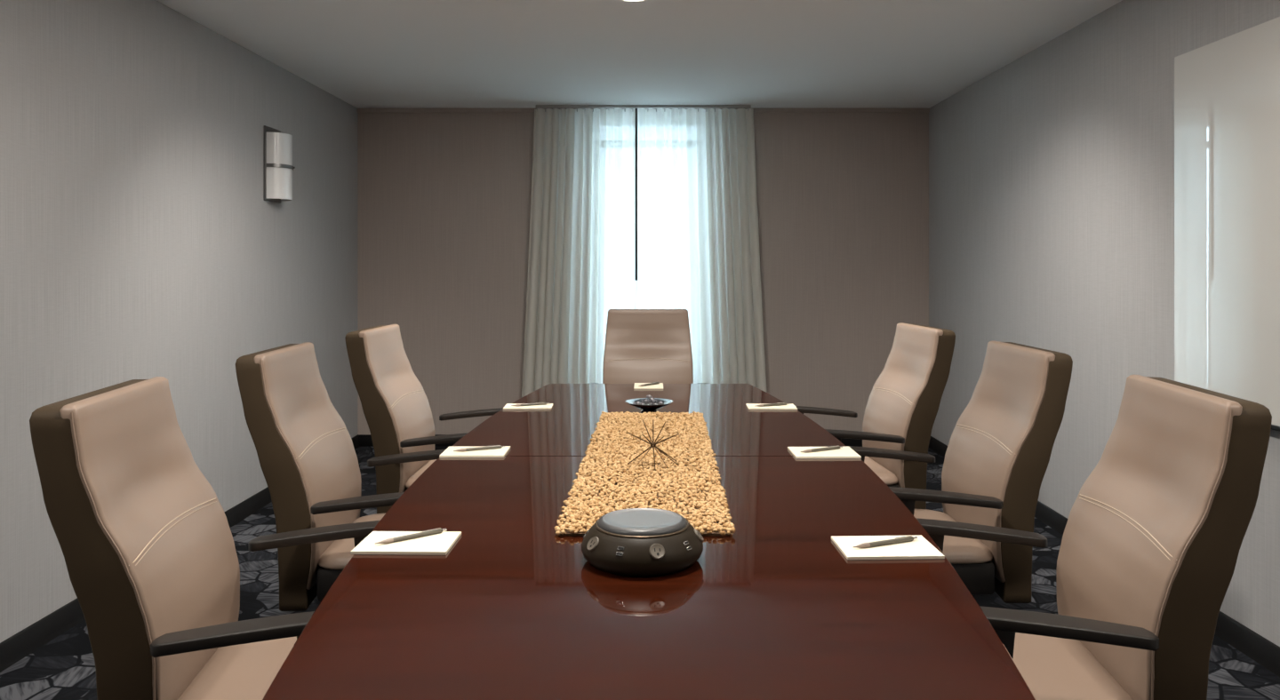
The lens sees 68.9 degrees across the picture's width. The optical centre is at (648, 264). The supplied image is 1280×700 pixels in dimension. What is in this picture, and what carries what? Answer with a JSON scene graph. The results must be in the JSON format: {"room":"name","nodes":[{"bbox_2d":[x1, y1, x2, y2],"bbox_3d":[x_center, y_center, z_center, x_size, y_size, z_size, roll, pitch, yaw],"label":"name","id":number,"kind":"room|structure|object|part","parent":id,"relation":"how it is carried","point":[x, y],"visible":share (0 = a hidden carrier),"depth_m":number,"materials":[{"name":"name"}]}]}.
{"room":"conference room","nodes":[
{"label":"conference room","id":0,"kind":"room"},
{"bbox_2d":[0,0,357,643],"bbox_3d":[-2.200,0.091,2.615,0.200,2.438,8.630,0,0,0],"label":"wall","id":1,"kind":"structure","parent":0,"point":[140,239],"depth_m":3.93,"materials":[{"name":"grey paint"}]},
{"bbox_2d":[0,434,359,672],"bbox_3d":[-2.091,1.268,2.615,0.018,0.085,8.230,0,0,0],"label":"baseboard","id":2,"kind":"structure","parent":1,"relation":"attached to","point":[30,639],"depth_m":3.28,"materials":[{"name":"black rubber"}]},
{"bbox_2d":[264,125,295,203],"bbox_3d":[-2.039,-0.555,5.194,0.122,0.410,0.221,0,0,0],"label":"wall sconce","id":3,"kind":"object","parent":1,"relation":"attached to","point":[278,168],"visible":1,"depth_m":5.11,"materials":[{"name":"white glass"}]},
{"bbox_2d":[156,0,1122,108],"bbox_3d":[-0.040,-1.249,2.615,4.520,0.258,8.630,0,0,0],"label":"ceiling","id":4,"kind":"structure","parent":0,"point":[364,53],"depth_m":4.87,"materials":[{"name":"white paint"}]},
{"bbox_2d":[616,0,649,2],"bbox_3d":[-0.065,-1.124,3.900,0.190,0.008,0.190,0,0,0],"label":"recessed light","id":5,"kind":"object","parent":4,"relation":"in","point":[627,1],"visible":1,"depth_m":3.97,"materials":[{"name":"white"}]},
{"bbox_2d":[536,104,751,108],"bbox_3d":[-0.040,-1.118,6.600,1.520,0.020,0.028,0,0,0],"label":"track","id":6,"kind":"object","parent":4,"relation":"attached to","point":[537,106],"visible":1,"depth_m":6.59,"materials":[{"name":"grey metal"}]},
{"bbox_2d":[521,108,638,397],"bbox_3d":[-0.493,0.092,6.591,0.848,2.401,0.114,0,0,0],"label":"curtain","id":7,"kind":"object","parent":6,"relation":"hanging from","point":[583,259],"visible":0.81,"depth_m":6.59,"materials":[{"name":"white fabric"}]},
{"bbox_2d":[637,108,766,392],"bbox_3d":[0.380,0.092,6.598,0.945,2.401,0.092,0,0,0],"label":"curtain","id":8,"kind":"object","parent":6,"relation":"hanging from","point":[699,254],"visible":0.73,"depth_m":6.59,"materials":[{"name":"white fabric"}]},
{"bbox_2d":[0,447,1279,699],"bbox_3d":[-0.040,1.360,2.615,4.520,0.100,8.630,0,0,0],"label":"floor","id":9,"kind":"structure","parent":0,"point":[63,668],"depth_m":3.46,"materials":[{"name":"carpet"}]},
{"bbox_2d":[29,376,379,699],"bbox_3d":[-0.759,0.782,1.955,0.781,1.055,0.666,0,0,-8],"label":"chair","id":10,"kind":"object","parent":9,"relation":"on","point":[146,541],"visible":0.84,"depth_m":1.77,"materials":[{"name":"brown leather"}]},
{"bbox_2d":[59,376,239,699],"bbox_3d":[-1.002,0.586,1.921,0.190,0.661,0.500,0,0,-8],"label":"cushion","id":11,"kind":"object","parent":10,"relation":"on","point":[147,544],"depth_m":1.78,"materials":[{"name":"beige leather"}]},
{"bbox_3d":[-0.683,0.653,1.663,0.375,0.054,0.066,0,0,-8],"label":"armrest","id":12,"kind":"part","parent":10,"relation":"part of","materials":[{"name":"black plastic"}]},
{"bbox_3d":[-0.683,0.838,1.966,0.500,0.042,0.504,0,0,-8],"label":"seat","id":13,"kind":"part","parent":10,"relation":"part of","materials":[{"name":"beige leather"}]},
{"bbox_3d":[-0.767,0.653,2.257,0.375,0.054,0.066,0,0,-8],"label":"armrest","id":14,"kind":"part","parent":10,"relation":"part of","materials":[{"name":"black plastic"}]},
{"bbox_2d":[235,342,445,611],"bbox_3d":[-0.784,0.782,2.867,0.781,1.055,0.666,0,0,-3],"label":"chair","id":15,"kind":"object","parent":9,"relation":"on","point":[308,459],"visible":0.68,"depth_m":2.64,"materials":[{"name":"beige leather"}]},
{"bbox_2d":[253,342,361,590],"bbox_3d":[-1.029,0.586,2.856,0.190,0.661,0.500,0,0,-3],"label":"cushion","id":16,"kind":"object","parent":15,"relation":"on","point":[307,455],"depth_m":2.67,"materials":[{"name":"beige leather"}]},
{"bbox_3d":[-0.707,0.838,2.870,0.500,0.042,0.504,0,0,-3],"label":"seat","id":17,"kind":"part","parent":15,"relation":"part of","materials":[{"name":"beige leather"}]},
{"bbox_3d":[-0.736,0.653,2.569,0.375,0.054,0.066,0,0,-3],"label":"armrest","id":18,"kind":"part","parent":15,"relation":"part of","materials":[{"name":"black plastic"}]},
{"bbox_3d":[-0.763,0.653,3.168,0.375,0.054,0.066,0,0,-3],"label":"armrest","id":19,"kind":"part","parent":15,"relation":"part of","materials":[{"name":"black plastic"}]},
{"bbox_2d":[344,324,503,513],"bbox_3d":[-0.767,0.782,3.786,0.781,1.055,0.666,0,0,1],"label":"chair","id":20,"kind":"object","parent":9,"relation":"on","point":[396,409],"visible":0.53,"depth_m":3.59,"materials":[{"name":"beige leather"}]},
{"bbox_2d":[358,324,434,492],"bbox_3d":[-1.012,0.586,3.791,0.190,0.661,0.500,0,0,1],"label":"cushion","id":21,"kind":"object","parent":20,"relation":"on","point":[396,409],"depth_m":3.61,"materials":[{"name":"beige leather"}]},
{"bbox_3d":[-0.690,0.838,3.785,0.500,0.042,0.504,0,0,1],"label":"seat","id":22,"kind":"part","parent":20,"relation":"part of","materials":[{"name":"beige leather"}]},
{"bbox_3d":[-0.738,0.653,3.486,0.375,0.054,0.066,0,0,1],"label":"armrest","id":23,"kind":"part","parent":20,"relation":"part of","materials":[{"name":"black plastic"}]},
{"bbox_3d":[-0.727,0.653,4.086,0.375,0.054,0.066,0,0,1],"label":"armrest","id":24,"kind":"part","parent":20,"relation":"part of","materials":[{"name":"black plastic"}]},
{"bbox_2d":[588,309,707,383],"bbox_3d":[-0.005,0.782,5.032,0.666,1.055,0.781,0,0,0],"label":"chair","id":25,"kind":"object","parent":9,"relation":"on","point":[642,346],"visible":0.36,"depth_m":5.29,"materials":[{"name":"beige leather"}]},
{"bbox_2d":[261,384,1036,699],"bbox_3d":[0.000,0.940,2.750,1.250,0.740,3.440,0,0,0],"label":"conference table","id":26,"kind":"object","parent":9,"relation":"on","point":[771,609],"visible":0.86,"depth_m":1.61,"materials":[{"name":"brown wood"}]},
{"bbox_2d":[350,531,461,555],"bbox_3d":[-0.491,0.567,1.902,0.188,0.006,0.140,0,0,1],"label":"pad","id":27,"kind":"object","parent":26,"relation":"on","point":[440,544],"visible":0.96,"depth_m":1.88,"materials":[{"name":"beige paper"}]},
{"bbox_2d":[375,528,447,543],"bbox_3d":[-0.488,0.558,1.919,0.158,0.011,0.010,0,0,-40],"label":"pen","id":28,"kind":"object","parent":27,"relation":"on","point":[433,532],"visible":1,"depth_m":1.92,"materials":[{"name":"brown plastic"}]},
{"bbox_2d":[439,446,510,457],"bbox_3d":[-0.524,0.567,2.825,0.190,0.006,0.140,0,0,0],"label":"pad","id":29,"kind":"object","parent":26,"relation":"on","point":[449,452],"visible":0.93,"depth_m":2.80,"materials":[{"name":"white paper"}]},
{"bbox_2d":[453,445,504,451],"bbox_3d":[-0.515,0.558,2.834,0.158,0.011,0.009,0,0,-24],"label":"pen","id":30,"kind":"object","parent":29,"relation":"on","point":[492,446],"visible":1,"depth_m":2.83,"materials":[{"name":"brown plastic"}]},
{"bbox_2d":[503,403,553,409],"bbox_3d":[-0.480,0.567,3.727,0.189,0.006,0.125,0,0,-2],"label":"pad","id":31,"kind":"object","parent":26,"relation":"on","point":[508,406],"visible":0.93,"depth_m":3.69,"materials":[{"name":"white paper"}]},
{"bbox_2d":[511,401,549,406],"bbox_3d":[-0.474,0.558,3.731,0.158,0.011,0.009,0,0,-24],"label":"pen","id":32,"kind":"object","parent":31,"relation":"on","point":[544,403],"visible":1,"depth_m":3.73,"materials":[{"name":"brown plastic"}]},
{"bbox_2d":[581,508,703,576],"bbox_3d":[-0.012,0.530,1.803,0.236,0.080,0.235,0,0,0],"label":"hub","id":33,"kind":"object","parent":26,"relation":"on","point":[636,542],"visible":1,"depth_m":1.73,"materials":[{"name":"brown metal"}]},
{"bbox_2d":[586,536,599,551],"bbox_3d":[-0.103,0.523,1.744,0.025,0.026,0.028,0,0,0],"label":"button","id":34,"kind":"object","parent":33,"relation":"attached to","point":[592,542],"depth_m":1.74,"materials":[{"name":"black"}]},
{"bbox_2d":[649,544,664,559],"bbox_3d":[0.015,0.523,1.699,0.029,0.026,0.023,0,0,0],"label":"outlet","id":35,"kind":"object","parent":33,"relation":"attached to","point":[657,551],"depth_m":1.70,"materials":[{"name":"black"}]},
{"bbox_2d":[694,528,703,543],"bbox_3d":[0.095,0.523,1.797,0.022,0.026,0.029,0,0,0],"label":"outlet","id":36,"kind":"object","parent":33,"relation":"attached to","point":[698,537],"depth_m":1.78,"materials":[{"name":"black"}]},
{"bbox_2d":[554,411,735,535],"bbox_3d":[0.002,0.559,2.735,0.414,0.021,1.586,0,0,0],"label":"table runner","id":37,"kind":"object","parent":26,"relation":"on","point":[692,489],"visible":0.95,"depth_m":2.46,"materials":[{"name":"brown fabric"}]},
{"bbox_2d":[627,419,679,469],"bbox_3d":[0.008,0.491,2.577,0.140,0.119,0.134,0,0,37],"label":"starburst ornament","id":38,"kind":"object","parent":37,"relation":"on","point":[652,444],"visible":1,"depth_m":2.58,"materials":[{"name":"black metal"}]},
{"bbox_3d":[-0.023,0.524,2.576,0.072,0.053,0.012,0,0,0],"label":"rod","id":39,"kind":"part","parent":38,"relation":"part of","materials":[{"name":"black metal"}]},
{"bbox_3d":[-0.023,0.483,2.584,0.072,0.036,0.011,0,0,0],"label":"rod","id":40,"kind":"part","parent":38,"relation":"part of","materials":[{"name":"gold metal"}]},
{"bbox_3d":[-0.013,0.524,2.555,0.053,0.053,0.053,0,0,0],"label":"rod","id":41,"kind":"part","parent":38,"relation":"part of","materials":[{"name":"gold metal"}]},
{"bbox_3d":[-0.003,0.466,2.591,0.040,0.069,0.003,0,0,38],"label":"rod","id":42,"kind":"part","parent":38,"relation":"part of","materials":[{"name":"gold metal"}]},
{"bbox_3d":[0.012,0.466,2.588,0.004,0.068,0.020,0,0,0],"label":"rod","id":43,"kind":"part","parent":38,"relation":"part of","materials":[{"name":"gold metal"}]},
{"bbox_3d":[0.029,0.469,2.589,0.042,0.063,0.003,0,0,-28],"label":"rod","id":44,"kind":"part","parent":38,"relation":"part of","materials":[{"name":"gold metal"}]},
{"bbox_3d":[0.032,0.524,2.551,0.003,0.053,0.073,0,0,-34],"label":"rod","id":45,"kind":"part","parent":38,"relation":"part of","materials":[{"name":"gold metal"}]},
{"bbox_3d":[0.046,0.524,2.570,0.070,0.053,0.024,0,0,0],"label":"rod","id":46,"kind":"part","parent":38,"relation":"part of","materials":[{"name":"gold metal"}]},
{"bbox_3d":[0.047,0.483,2.576,0.072,0.036,0.011,0,0,0],"label":"rod","id":47,"kind":"part","parent":38,"relation":"part of","materials":[{"name":"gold metal"}]},
{"bbox_2d":[633,383,663,389],"bbox_3d":[-0.001,0.567,4.355,0.134,0.006,0.190,0,0,0],"label":"pad","id":48,"kind":"object","parent":26,"relation":"on","point":[660,386],"visible":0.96,"depth_m":4.30,"materials":[{"name":"white paper"}]},
{"bbox_2d":[638,382,660,386],"bbox_3d":[0.003,0.558,4.358,0.010,0.011,0.158,0,0,40],"label":"pen","id":49,"kind":"object","parent":48,"relation":"on","point":[653,383],"visible":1,"depth_m":4.36,"materials":[{"name":"brown plastic"}]},
{"bbox_2d":[624,398,673,412],"bbox_3d":[0.002,0.551,3.625,0.188,0.038,0.188,0,0,0],"label":"dish","id":50,"kind":"object","parent":26,"relation":"on","point":[645,408],"visible":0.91,"depth_m":3.60,"materials":[{"name":"silver metal"}]},
{"bbox_2d":[641,400,650,403],"bbox_3d":[-0.010,0.530,3.619,0.035,0.017,0.017,0,0,-5],"label":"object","id":51,"kind":"object","parent":50,"relation":"in","point":[644,401],"visible":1,"depth_m":3.62,"materials":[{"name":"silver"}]},
{"bbox_2d":[745,403,797,410],"bbox_3d":[0.488,0.567,3.720,0.190,0.006,0.130,0,0,2],"label":"pad","id":52,"kind":"object","parent":26,"relation":"on","point":[750,406],"visible":0.93,"depth_m":3.69,"materials":[{"name":"white paper"}]},
{"bbox_2d":[756,402,789,407],"bbox_3d":[0.491,0.558,3.721,0.158,0.011,0.009,0,0,-24],"label":"pen","id":53,"kind":"object","parent":52,"relation":"on","point":[777,404],"visible":1,"depth_m":3.72,"materials":[{"name":"brown plastic"}]},
{"bbox_2d":[787,447,861,458],"bbox_3d":[0.526,0.567,2.815,0.191,0.006,0.150,0,0,-1],"label":"pad","id":54,"kind":"object","parent":26,"relation":"on","point":[844,452],"visible":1,"depth_m":2.79,"materials":[{"name":"white paper"}]},
{"bbox_2d":[800,445,842,452],"bbox_3d":[0.523,0.558,2.823,0.158,0.011,0.009,0,0,-27],"label":"pen","id":55,"kind":"object","parent":54,"relation":"on","point":[837,447],"visible":1,"depth_m":2.82,"materials":[{"name":"brown plastic"}]},
{"bbox_2d":[831,536,944,560],"bbox_3d":[0.475,0.567,1.871,0.190,0.006,0.138,0,0,-2],"label":"pad","id":56,"kind":"object","parent":26,"relation":"on","point":[920,548],"visible":1,"depth_m":1.85,"materials":[{"name":"white paper"}]},
{"bbox_2d":[852,536,917,548],"bbox_3d":[0.476,0.558,1.877,0.158,0.011,0.010,0,0,-23],"label":"pen","id":57,"kind":"object","parent":56,"relation":"on","point":[907,539],"visible":1,"depth_m":1.88,"materials":[{"name":"brown plastic"}]},
{"bbox_2d":[795,322,955,509],"bbox_3d":[0.798,0.782,3.856,0.781,1.055,0.666,0,0,-4],"label":"chair","id":58,"kind":"object","parent":9,"relation":"on","point":[901,410],"visible":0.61,"depth_m":3.69,"materials":[{"name":"beige leather"}]},
{"bbox_3d":[0.740,0.653,4.152,0.375,0.054,0.066,0,0,-5],"label":"armrest","id":59,"kind":"part","parent":58,"relation":"part of","materials":[{"name":"black plastic"}]},
{"bbox_3d":[0.787,0.653,3.554,0.375,0.054,0.066,0,0,-5],"label":"armrest","id":60,"kind":"part","parent":58,"relation":"part of","materials":[{"name":"black plastic"}]},
{"bbox_3d":[0.721,0.838,3.850,0.500,0.042,0.504,0,0,-5],"label":"seat","id":61,"kind":"part","parent":58,"relation":"part of","materials":[{"name":"beige leather"}]},
{"bbox_2d":[862,322,943,487],"bbox_3d":[1.042,0.586,3.875,0.190,0.661,0.500,0,0,-5],"label":"cushion","id":62,"kind":"object","parent":58,"relation":"on","point":[904,401],"depth_m":3.72,"materials":[{"name":"beige leather"}]},
{"bbox_2d":[846,340,1072,603],"bbox_3d":[0.832,0.782,2.916,0.781,1.055,0.666,0,0,0],"label":"chair","id":63,"kind":"object","parent":9,"relation":"on","point":[998,452],"visible":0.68,"depth_m":2.71,"materials":[{"name":"beige leather"}]},
{"bbox_3d":[0.795,0.653,3.215,0.375,0.054,0.066,0,0,0],"label":"armrest","id":64,"kind":"part","parent":63,"relation":"part of","materials":[{"name":"black plastic"}]},
{"bbox_3d":[0.800,0.653,2.615,0.375,0.054,0.066,0,0,-1],"label":"armrest","id":65,"kind":"part","parent":63,"relation":"part of","materials":[{"name":"black plastic"}]},
{"bbox_3d":[0.755,0.838,2.915,0.500,0.042,0.504,0,0,0],"label":"seat","id":66,"kind":"part","parent":63,"relation":"part of","materials":[{"name":"beige leather"}]},
{"bbox_2d":[941,340,1055,583],"bbox_3d":[1.077,0.586,2.918,0.190,0.661,0.500,0,0,0],"label":"cushion","id":67,"kind":"object","parent":63,"relation":"on","point":[1000,447],"depth_m":2.76,"materials":[{"name":"beige leather"}]},
{"bbox_2d":[915,375,1271,699],"bbox_3d":[0.779,0.782,1.978,0.781,1.055,0.666,0,0,5],"label":"chair","id":68,"kind":"object","parent":9,"relation":"on","point":[1153,537],"visible":0.86,"depth_m":1.81,"materials":[{"name":"beige leather"}]},
{"bbox_3d":[0.774,0.653,2.280,0.375,0.054,0.066,0,0,6],"label":"armrest","id":69,"kind":"part","parent":68,"relation":"part of","materials":[{"name":"black plastic"}]},
{"bbox_3d":[0.717,0.653,1.683,0.375,0.054,0.066,0,0,5],"label":"armrest","id":70,"kind":"part","parent":68,"relation":"part of","materials":[{"name":"black plastic"}]},
{"bbox_3d":[0.703,0.838,1.986,0.500,0.042,0.504,0,0,5],"label":"seat","id":71,"kind":"part","parent":68,"relation":"part of","materials":[{"name":"beige leather"}]},
{"bbox_2d":[1056,375,1242,699],"bbox_3d":[1.024,0.586,1.955,0.190,0.661,0.500,0,0,6],"label":"cushion","id":72,"kind":"object","parent":68,"relation":"on","point":[1152,539],"depth_m":1.82,"materials":[{"name":"beige leather"}]},
{"bbox_2d":[357,112,928,434],"bbox_3d":[-0.040,0.091,6.830,4.120,2.438,0.200,0,0,0],"label":"wall","id":73,"kind":"structure","parent":0,"point":[444,199],"depth_m":6.73,"materials":[{"name":"paint"}]},
{"bbox_2d":[359,434,862,447],"bbox_3d":[-0.040,1.268,6.724,4.096,0.085,0.012,0,0,0],"label":"baseboard","id":74,"kind":"structure","parent":73,"relation":"attached to","point":[364,440],"depth_m":6.72,"materials":[{"name":"black rubber"}]},
{"bbox_2d":[357,108,929,112],"bbox_3d":[-0.040,-1.113,6.720,4.120,0.030,0.020,0,0,0],"label":"trim","id":75,"kind":"structure","parent":73,"relation":"attached to","point":[359,110],"depth_m":6.71,"materials":[{"name":"grey paint"}]},
{"bbox_2d":[928,0,1279,647],"bbox_3d":[2.120,0.091,2.615,0.200,2.438,8.630,0,0,0],"label":"wall","id":76,"kind":"structure","parent":0,"point":[1052,172],"depth_m":4.39,"materials":[{"name":"grey paint"}]},
{"bbox_2d":[928,436,1279,677],"bbox_3d":[2.011,1.268,2.615,0.018,0.085,8.230,0,0,0],"label":"baseboard","id":77,"kind":"structure","parent":76,"relation":"attached to","point":[1244,640],"depth_m":3.20,"materials":[{"name":"black rubber"}]},
{"bbox_2d":[1174,16,1279,431],"bbox_3d":[2.000,-0.128,2.560,0.042,1.304,1.900,0,0,-1],"label":"whiteboard","id":78,"kind":"object","parent":76,"relation":"attached to","point":[1227,90],"visible":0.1,"depth_m":3.19,"materials":[{"name":"white"}]},
{"bbox_3d":[1.993,0.516,2.560,0.026,0.016,1.900,0,0,-1],"label":"rail","id":79,"kind":"part","parent":78,"relation":"part of","materials":[{"name":"black metal"}]}
]}

